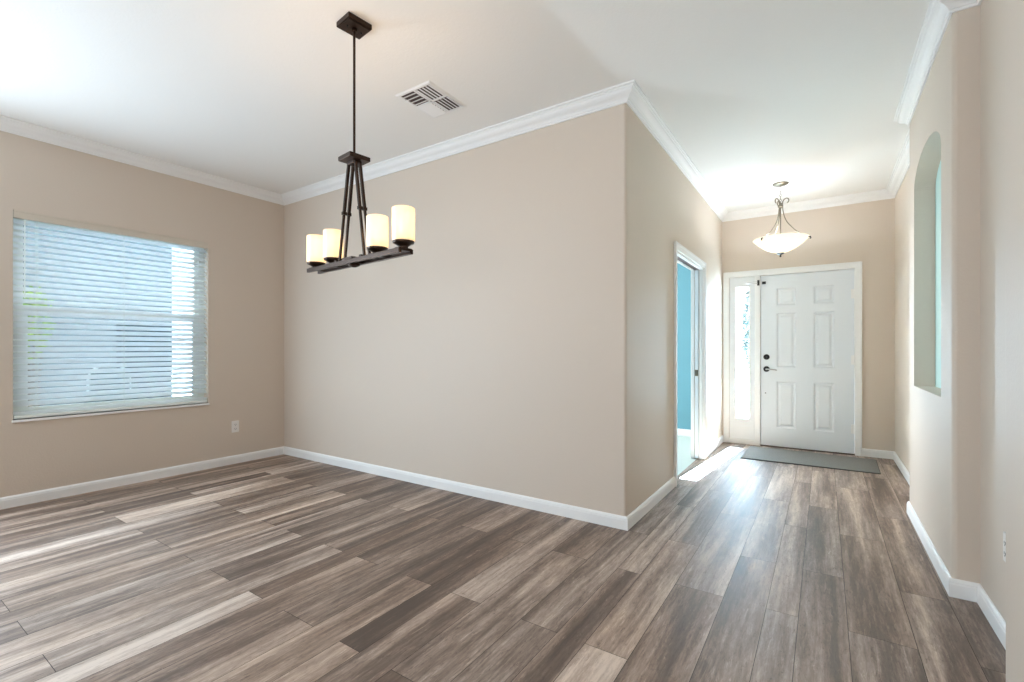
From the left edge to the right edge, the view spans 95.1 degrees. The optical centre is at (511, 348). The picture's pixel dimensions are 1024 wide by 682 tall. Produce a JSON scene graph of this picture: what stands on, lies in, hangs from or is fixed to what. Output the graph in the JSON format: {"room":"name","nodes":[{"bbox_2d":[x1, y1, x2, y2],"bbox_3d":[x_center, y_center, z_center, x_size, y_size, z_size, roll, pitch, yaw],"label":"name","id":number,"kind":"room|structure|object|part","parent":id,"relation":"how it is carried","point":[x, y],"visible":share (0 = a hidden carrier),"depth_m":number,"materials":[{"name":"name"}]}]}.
{"room":"empty dining room","nodes":[
{"label":"empty dining room","id":0,"kind":"room"},
{"bbox_2d":[0,131,283,497],"bbox_3d":[-4.765,-0.252,2.004,0.160,2.850,8.050,0,0,34],"label":"wall","id":1,"kind":"structure","parent":0,"point":[244,235],"depth_m":4.24,"materials":[{"name":"beige paint"}]},
{"bbox_2d":[12,218,209,422],"bbox_3d":[-3.383,-0.241,4.053,0.166,1.584,1.333,0,0,34],"label":"window","id":2,"kind":"structure","parent":1,"relation":"in","point":[19,408],"depth_m":3.91,"materials":[{"name":"white plastic"}]},
{"bbox_3d":[-3.434,-0.623,4.087,0.024,0.727,1.231,0,0,34],"label":"sash","id":3,"kind":"part","parent":2,"relation":"part of","materials":[{"name":"white plastic"}]},
{"bbox_3d":[-3.416,0.093,4.075,0.024,0.794,1.231,0,0,34],"label":"sash","id":4,"kind":"part","parent":2,"relation":"part of","materials":[{"name":"white plastic"}]},
{"bbox_2d":[13,209,207,418],"bbox_3d":[-3.349,-0.251,4.032,0.070,1.557,1.319,0,0,34],"label":"window blind","id":5,"kind":"object","parent":2,"relation":"attached to","point":[17,214],"visible":0.92,"depth_m":3.91,"materials":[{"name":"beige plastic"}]},
{"bbox_3d":[-3.357,0.514,4.035,0.050,0.026,1.311,0,0,34],"label":"rail","id":6,"kind":"part","parent":5,"relation":"part of","materials":[{"name":"white plastic"}]},
{"bbox_3d":[-3.357,-1.001,4.036,0.052,0.048,1.307,0,0,34],"label":"head rail","id":7,"kind":"part","parent":5,"relation":"part of","materials":[{"name":"white plastic"}]},
{"bbox_3d":[-3.352,-0.237,4.043,0.043,1.480,0.012,0,0,34],"label":"ladder cord","id":8,"kind":"part","parent":5,"relation":"part of","materials":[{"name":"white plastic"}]},
{"bbox_3d":[-3.362,0.542,4.039,0.116,0.018,1.333,0,0,34],"label":"sill","id":9,"kind":"part","parent":2,"relation":"part of","materials":[{"name":"white"}]},
{"bbox_2d":[0,115,283,204],"bbox_3d":[-4.698,-1.632,1.887,0.080,0.090,7.930,0,0,34],"label":"trim","id":10,"kind":"structure","parent":1,"relation":"attached to","point":[7,124],"depth_m":4.00,"materials":[{"name":"white"}]},
{"bbox_2d":[0,446,283,509],"bbox_3d":[-4.726,1.131,1.905,0.014,0.085,7.930,0,0,34],"label":"baseboard","id":11,"kind":"structure","parent":1,"relation":"attached to","point":[80,488],"depth_m":4.03,"materials":[{"name":"white wood"}]},
{"bbox_2d":[231,420,238,432],"bbox_3d":[-2.819,0.797,4.771,0.009,0.116,0.072,0,0,34],"label":"wall outlet","id":12,"kind":"object","parent":1,"relation":"attached to","point":[234,424],"visible":1,"depth_m":4.77,"materials":[{"name":"white plastic"}]},
{"bbox_2d":[284,104,622,515],"bbox_3d":[-0.872,-0.252,4.174,3.912,2.850,0.120,0,0,34],"label":"wall","id":13,"kind":"structure","parent":0,"point":[489,354],"depth_m":3.68,"materials":[{"name":"beige paint"}]},
{"bbox_2d":[284,446,627,530],"bbox_3d":[-0.895,1.131,4.109,3.946,0.085,0.014,0,0,34],"label":"baseboard","id":14,"kind":"structure","parent":13,"relation":"attached to","point":[565,510],"depth_m":3.68,"materials":[{"name":"white wood"}]},
{"bbox_2d":[281,79,633,205],"bbox_3d":[-0.885,-1.632,4.063,4.012,0.090,0.080,0,0,34],"label":"trim","id":15,"kind":"structure","parent":13,"relation":"attached to","point":[616,95],"depth_m":3.60,"materials":[{"name":"white"}]},
{"bbox_2d":[0,0,929,211],"bbox_3d":[-1.431,-1.727,1.772,5.946,0.100,11.662,0,0,34],"label":"ceiling","id":16,"kind":"structure","parent":0,"point":[757,94],"depth_m":2.85,"materials":[{"name":"white paint"}]},
{"bbox_2d":[306,11,414,273],"bbox_3d":[-0.808,-1.047,2.412,0.929,1.260,0.132,0,0,41],"label":"linear chandelier","id":17,"kind":"object","parent":16,"relation":"hanging from","point":[328,247],"visible":1,"depth_m":2.38,"materials":[{"name":"brown metal"}]},
{"bbox_3d":[-1.120,-0.565,2.682,0.104,0.152,0.104,0,0,41],"label":"lamp shade","id":18,"kind":"part","parent":17,"relation":"part of","materials":[{"name":"beige glass"}]},
{"bbox_3d":[-0.976,-0.565,2.557,0.104,0.152,0.104,0,0,41],"label":"lamp shade","id":19,"kind":"part","parent":17,"relation":"part of","materials":[{"name":"beige glass"}]},
{"bbox_3d":[-0.880,-0.707,2.456,0.100,0.503,0.020,0,0,41],"label":"hanger rod","id":20,"kind":"part","parent":17,"relation":"part of","materials":[{"name":"brown metal"}]},
{"bbox_3d":[-0.862,-0.707,2.477,0.100,0.503,0.020,0,0,41],"label":"hanger rod","id":21,"kind":"part","parent":17,"relation":"part of","materials":[{"name":"brown metal"}]},
{"bbox_3d":[-0.814,-0.441,2.417,0.090,0.048,0.084,0,0,41],"label":"plate","id":22,"kind":"part","parent":17,"relation":"part of","materials":[{"name":"brown metal"}]},
{"bbox_3d":[-0.814,-0.967,2.417,0.116,0.038,0.116,0,0,41],"label":"plate","id":23,"kind":"part","parent":17,"relation":"part of","materials":[{"name":"brown metal"}]},
{"bbox_3d":[-0.814,-1.309,2.417,0.013,0.655,0.013,0,0,41],"label":"stem","id":24,"kind":"part","parent":17,"relation":"part of","materials":[{"name":"brown metal"}]},
{"bbox_3d":[-0.766,-0.707,2.358,0.100,0.503,0.020,0,0,41],"label":"hanger rod","id":25,"kind":"part","parent":17,"relation":"part of","materials":[{"name":"brown metal"}]},
{"bbox_3d":[-0.748,-0.707,2.378,0.100,0.503,0.020,0,0,41],"label":"hanger rod","id":26,"kind":"part","parent":17,"relation":"part of","materials":[{"name":"brown metal"}]},
{"bbox_3d":[-0.655,-0.565,2.280,0.104,0.152,0.104,0,0,41],"label":"lamp shade","id":27,"kind":"part","parent":17,"relation":"part of","materials":[{"name":"beige glass"}]},
{"bbox_3d":[-0.497,-0.565,2.142,0.104,0.152,0.104,0,0,41],"label":"lamp shade","id":28,"kind":"part","parent":17,"relation":"part of","materials":[{"name":"beige glass"}]},
{"bbox_2d":[395,80,466,117],"bbox_3d":[-0.544,-1.670,3.172,0.314,0.013,0.376,0,0,34],"label":"ceiling vent","id":29,"kind":"object","parent":16,"relation":"in","point":[429,98],"visible":1,"depth_m":3.15,"materials":[{"name":"white metal"}]},
{"bbox_2d":[753,181,810,256],"bbox_3d":[2.742,-1.302,4.770,0.520,0.749,0.506,0,0,34],"label":"pendant","id":30,"kind":"object","parent":16,"relation":"hanging from","point":[781,243],"visible":1,"depth_m":4.68,"materials":[{"name":"white glass"}]},
{"bbox_3d":[2.620,-1.314,4.728,0.134,0.422,0.187,0,0,34],"label":"scroll arm","id":31,"kind":"part","parent":30,"relation":"part of","materials":[{"name":"silver metal"}]},
{"bbox_3d":[2.737,-1.045,4.774,0.506,0.143,0.506,0,0,34],"label":"lamp shade","id":32,"kind":"part","parent":30,"relation":"part of","materials":[{"name":"white glass"}]},
{"bbox_3d":[2.833,-1.314,4.694,0.225,0.422,0.010,0,0,40],"label":"scroll arm","id":33,"kind":"part","parent":30,"relation":"part of","materials":[{"name":"silver metal"}]},
{"bbox_2d":[0,442,1005,681],"bbox_3d":[-1.396,1.175,1.761,5.756,0.002,11.382,0,0,34],"label":"floor","id":34,"kind":"structure","parent":0,"point":[279,568],"depth_m":2.28,"materials":[{"name":"wood"}]},
{"bbox_2d":[741,446,880,473],"bbox_3d":[3.133,1.168,4.963,1.200,0.010,0.735,0,0,34],"label":"door mat","id":35,"kind":"object","parent":34,"relation":"on","point":[820,460],"visible":1,"depth_m":4.90,"materials":[{"name":"grey fabric"}]},
{"bbox_2d":[623,103,626,516],"bbox_3d":[0.737,-0.252,3.039,0.028,2.850,0.006,0,0,-11],"label":"wall","id":36,"kind":"structure","parent":0,"point":[624,104],"depth_m":3.04,"materials":[{"name":"beige paint"}]},
{"bbox_2d":[627,104,721,515],"bbox_3d":[1.647,-0.252,4.498,0.120,2.850,3.412,0,0,34],"label":"wall","id":37,"kind":"structure","parent":0,"point":[664,208],"depth_m":3.59,"materials":[{"name":"beige paint"}]},
{"bbox_2d":[627,477,674,529],"bbox_3d":[1.059,1.131,3.495,0.014,0.085,1.159,0,0,34],"label":"baseboard","id":38,"kind":"structure","parent":37,"relation":"attached to","point":[648,504],"depth_m":3.39,"materials":[{"name":"white wood"}]},
{"bbox_2d":[627,79,727,221],"bbox_3d":[1.702,-1.632,4.401,0.080,0.090,3.512,0,0,34],"label":"trim","id":39,"kind":"structure","parent":37,"relation":"attached to","point":[637,101],"depth_m":3.74,"materials":[{"name":"white"}]},
{"bbox_2d":[674,241,705,486],"bbox_3d":[1.671,0.132,4.516,0.144,2.083,1.226,0,0,34],"label":"door frame","id":40,"kind":"structure","parent":37,"relation":"in","point":[698,274],"depth_m":4.94,"materials":[{"name":"white wood"}]},
{"bbox_3d":[1.970,0.169,4.983,0.036,1.992,0.052,0,0,34],"label":"pocket door","id":41,"kind":"part","parent":40,"relation":"part of","materials":[{"name":"white paint"}]},
{"bbox_2d":[706,435,722,457],"bbox_3d":[2.353,1.131,5.436,0.014,0.085,1.067,0,0,34],"label":"baseboard","id":42,"kind":"structure","parent":37,"relation":"attached to","point":[719,441],"depth_m":5.39,"materials":[{"name":"white wood"}]},
{"bbox_2d":[677,263,690,429],"bbox_3d":[0.950,-0.252,7.181,4.016,2.850,0.040,0,0,34],"label":"wall","id":43,"kind":"structure","parent":0,"point":[683,274],"depth_m":6.26,"materials":[{"name":"teal paint"}]},
{"bbox_2d":[677,429,690,436],"bbox_3d":[1.026,1.127,7.097,3.796,0.094,0.014,0,0,34],"label":"baseboard","id":44,"kind":"structure","parent":43,"relation":"attached to","point":[680,432],"depth_m":6.25,"materials":[{"name":"white wood"}]},
{"bbox_2d":[677,436,695,475],"bbox_3d":[0.035,1.177,5.740,4.091,0.001,3.732,0,0,34],"label":"floor","id":45,"kind":"structure","parent":0,"point":[684,459],"depth_m":5.24,"materials":[{"name":"white carpet"}]},
{"bbox_2d":[722,198,894,450],"bbox_3d":[3.417,-0.252,5.464,2.015,2.850,0.160,0,0,34],"label":"wall","id":46,"kind":"structure","parent":0,"point":[864,232],"depth_m":5.09,"materials":[{"name":"beige paint"}]},
{"bbox_2d":[723,261,861,455],"bbox_3d":[3.256,0.114,5.521,1.397,2.119,0.204,0,0,34],"label":"door","id":47,"kind":"structure","parent":46,"relation":"in","point":[808,319],"depth_m":5.39,"materials":[{"name":"white paint"}]},
{"bbox_2d":[729,276,754,444],"bbox_3d":[2.839,0.149,5.779,0.285,2.048,0.067,0,0,34],"label":"window","id":48,"kind":"structure","parent":47,"relation":"attached to","point":[741,430],"depth_m":5.78,"materials":[{"name":"white paint"}]},
{"bbox_3d":[2.828,1.146,5.762,0.285,0.055,0.026,0,0,34],"label":"rail","id":49,"kind":"part","parent":48,"relation":"part of","materials":[{"name":"white wood"}]},
{"bbox_2d":[723,189,893,221],"bbox_3d":[3.322,-1.632,5.384,1.685,0.090,0.080,0,0,34],"label":"trim","id":50,"kind":"structure","parent":46,"relation":"attached to","point":[883,194],"depth_m":5.31,"materials":[{"name":"white"}]},
{"bbox_2d":[862,448,893,458],"bbox_3d":[3.925,1.131,5.021,0.278,0.085,0.014,0,0,34],"label":"baseboard","id":51,"kind":"structure","parent":46,"relation":"attached to","point":[885,454],"depth_m":5.02,"materials":[{"name":"white wood"}]},
{"bbox_2d":[910,5,979,582],"bbox_3d":[2.580,-0.252,2.693,0.296,2.850,1.338,0,0,34],"label":"wall","id":52,"kind":"structure","parent":0,"point":[930,124],"depth_m":2.32,"materials":[{"name":"beige paint"}]},
{"bbox_2d":[907,501,951,595],"bbox_3d":[2.451,1.131,2.780,0.014,0.085,1.366,0,0,34],"label":"baseboard","id":53,"kind":"structure","parent":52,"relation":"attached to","point":[943,573],"depth_m":2.61,"materials":[{"name":"white wood"}]},
{"bbox_2d":[895,0,1005,621],"bbox_3d":[2.932,-0.252,3.181,0.150,2.850,4.177,0,0,34],"label":"wall","id":54,"kind":"structure","parent":0,"point":[992,12],"depth_m":2.05,"materials":[{"name":"beige paint"}]},
{"bbox_2d":[886,128,909,197],"bbox_3d":[3.451,-1.632,4.131,0.080,0.090,2.021,0,0,34],"label":"trim","id":55,"kind":"structure","parent":54,"relation":"attached to","point":[902,165],"depth_m":4.25,"materials":[{"name":"white"}]},
{"bbox_2d":[893,451,909,485],"bbox_3d":[3.479,1.131,4.113,0.014,0.085,2.021,0,0,34],"label":"baseboard","id":56,"kind":"structure","parent":54,"relation":"attached to","point":[902,468],"depth_m":4.42,"materials":[{"name":"white wood"}]},
{"bbox_2d":[939,0,978,12],"bbox_3d":[2.070,-1.632,2.181,0.181,0.090,0.068,0,0,-11],"label":"trim","id":57,"kind":"structure","parent":54,"relation":"attached to","point":[953,6],"depth_m":2.19,"materials":[{"name":"white"}]},
{"bbox_2d":[977,584,1005,649],"bbox_3d":[1.947,1.131,1.850,0.014,0.085,0.768,0,0,34],"label":"baseboard","id":58,"kind":"structure","parent":54,"relation":"attached to","point":[988,608],"depth_m":1.97,"materials":[{"name":"white wood"}]},
{"bbox_2d":[1003,531,1005,561],"bbox_3d":[1.945,0.788,1.843,0.009,0.116,0.072,0,0,34],"label":"wall outlet","id":59,"kind":"object","parent":54,"relation":"attached to","point":[1004,532],"visible":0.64,"depth_m":1.85,"materials":[{"name":"white plastic"}]},
{"bbox_2d":[951,12,957,578],"bbox_3d":[2.097,-0.252,2.221,0.006,2.850,0.028,0,0,-11],"label":"wall","id":60,"kind":"structure","parent":0,"point":[954,17],"depth_m":2.22,"materials":[{"name":"beige paint"}]},
{"bbox_2d":[894,0,951,125],"bbox_3d":[2.423,-1.632,2.798,0.080,0.090,1.498,0,0,34],"label":"trim","id":61,"kind":"structure","parent":60,"relation":"attached to","point":[937,17],"depth_m":2.62,"materials":[{"name":"white"}]},
{"bbox_2d":[949,578,979,601],"bbox_3d":[2.116,1.131,2.190,0.110,0.085,0.014,0,0,34],"label":"baseboard","id":62,"kind":"structure","parent":60,"relation":"attached to","point":[961,589],"depth_m":2.19,"materials":[{"name":"white wood"}]},
{"bbox_2d":[1006,0,1023,681],"bbox_3d":[-0.227,-0.252,-1.522,0.300,2.850,7.215,0,0,34],"label":"wall","id":63,"kind":"structure","parent":0,"point":[1014,9],"depth_m":1.49,"materials":[{"name":"beige paint"}]},
{"label":"outside","id":64,"kind":"structure","parent":0,"visible":0},
{"bbox_2d":[172,367,748,395],"bbox_3d":[3.603,1.423,14.423,70.000,0.001,52.000,0,0,34],"label":"gravel ground","id":65,"kind":"structure","parent":64,"point":[742,381],"depth_m":20.70,"materials":[{"name":"white gravel"}]},
{"bbox_2d":[23,286,55,406],"bbox_3d":[-5.538,0.350,5.386,0.476,2.149,0.405,0,0,21],"label":"shrub","id":66,"kind":"object","parent":65,"relation":"on","point":[29,286],"visible":0.18,"depth_m":5.39,"materials":[{"name":"green plant"}]},
{"bbox_3d":[-5.538,0.674,5.394,0.183,1.502,0.157,0,0,-8],"label":"stem","id":67,"kind":"part","parent":66,"relation":"part of","materials":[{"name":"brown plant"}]},
{"bbox_2d":[23,225,171,405],"bbox_3d":[-9.701,-1.077,4.422,5.550,5.000,10.600,0,0,34],"label":"house","id":68,"kind":"structure","parent":65,"relation":"on","point":[27,232],"depth_m":6.43,"materials":[{"name":"paint"}]},
{"bbox_2d":[84,367,145,402],"bbox_3d":[-4.719,0.801,5.573,0.435,1.245,0.480,0,0,34],"label":"garden chair","id":69,"kind":"object","parent":65,"relation":"on","point":[120,367],"visible":0.08,"depth_m":5.55,"materials":[{"name":"white metal"}]},
{"bbox_3d":[-4.880,0.421,5.679,0.050,0.486,0.430,0,0,34],"label":"frame","id":70,"kind":"part","parent":69,"relation":"part of","materials":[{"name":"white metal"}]},
{"bbox_2d":[91,372,128,390],"bbox_3d":[-4.850,0.413,5.660,0.070,0.260,0.360,0,0,34],"label":"cushion","id":71,"kind":"object","parent":69,"relation":"on","point":[122,372],"depth_m":5.62,"materials":[{"name":"fabric"}]},
{"bbox_2d":[84,393,145,402],"bbox_3d":[-4.705,0.603,5.563,0.400,0.120,0.480,0,0,34],"label":"seat cushion","id":72,"kind":"object","parent":69,"relation":"on","point":[125,393],"depth_m":5.43,"materials":[{"name":"fabric"}]},
{"bbox_2d":[736,393,748,417],"bbox_3d":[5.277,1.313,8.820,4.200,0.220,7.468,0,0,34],"label":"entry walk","id":73,"kind":"structure","parent":65,"relation":"on","point":[742,399],"depth_m":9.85,"materials":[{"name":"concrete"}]},
{"bbox_2d":[741,291,748,378],"bbox_3d":[4.883,0.077,9.484,0.483,2.695,0.429,0,0,34],"label":"tree","id":74,"kind":"object","parent":73,"relation":"on","point":[745,346],"visible":0.32,"depth_m":9.52,"materials":[{"name":"green plant"}]},
{"bbox_3d":[4.866,0.474,9.492,0.166,1.901,0.146,0,0,-9],"label":"stem","id":75,"kind":"part","parent":74,"relation":"part of","materials":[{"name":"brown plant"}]}
]}

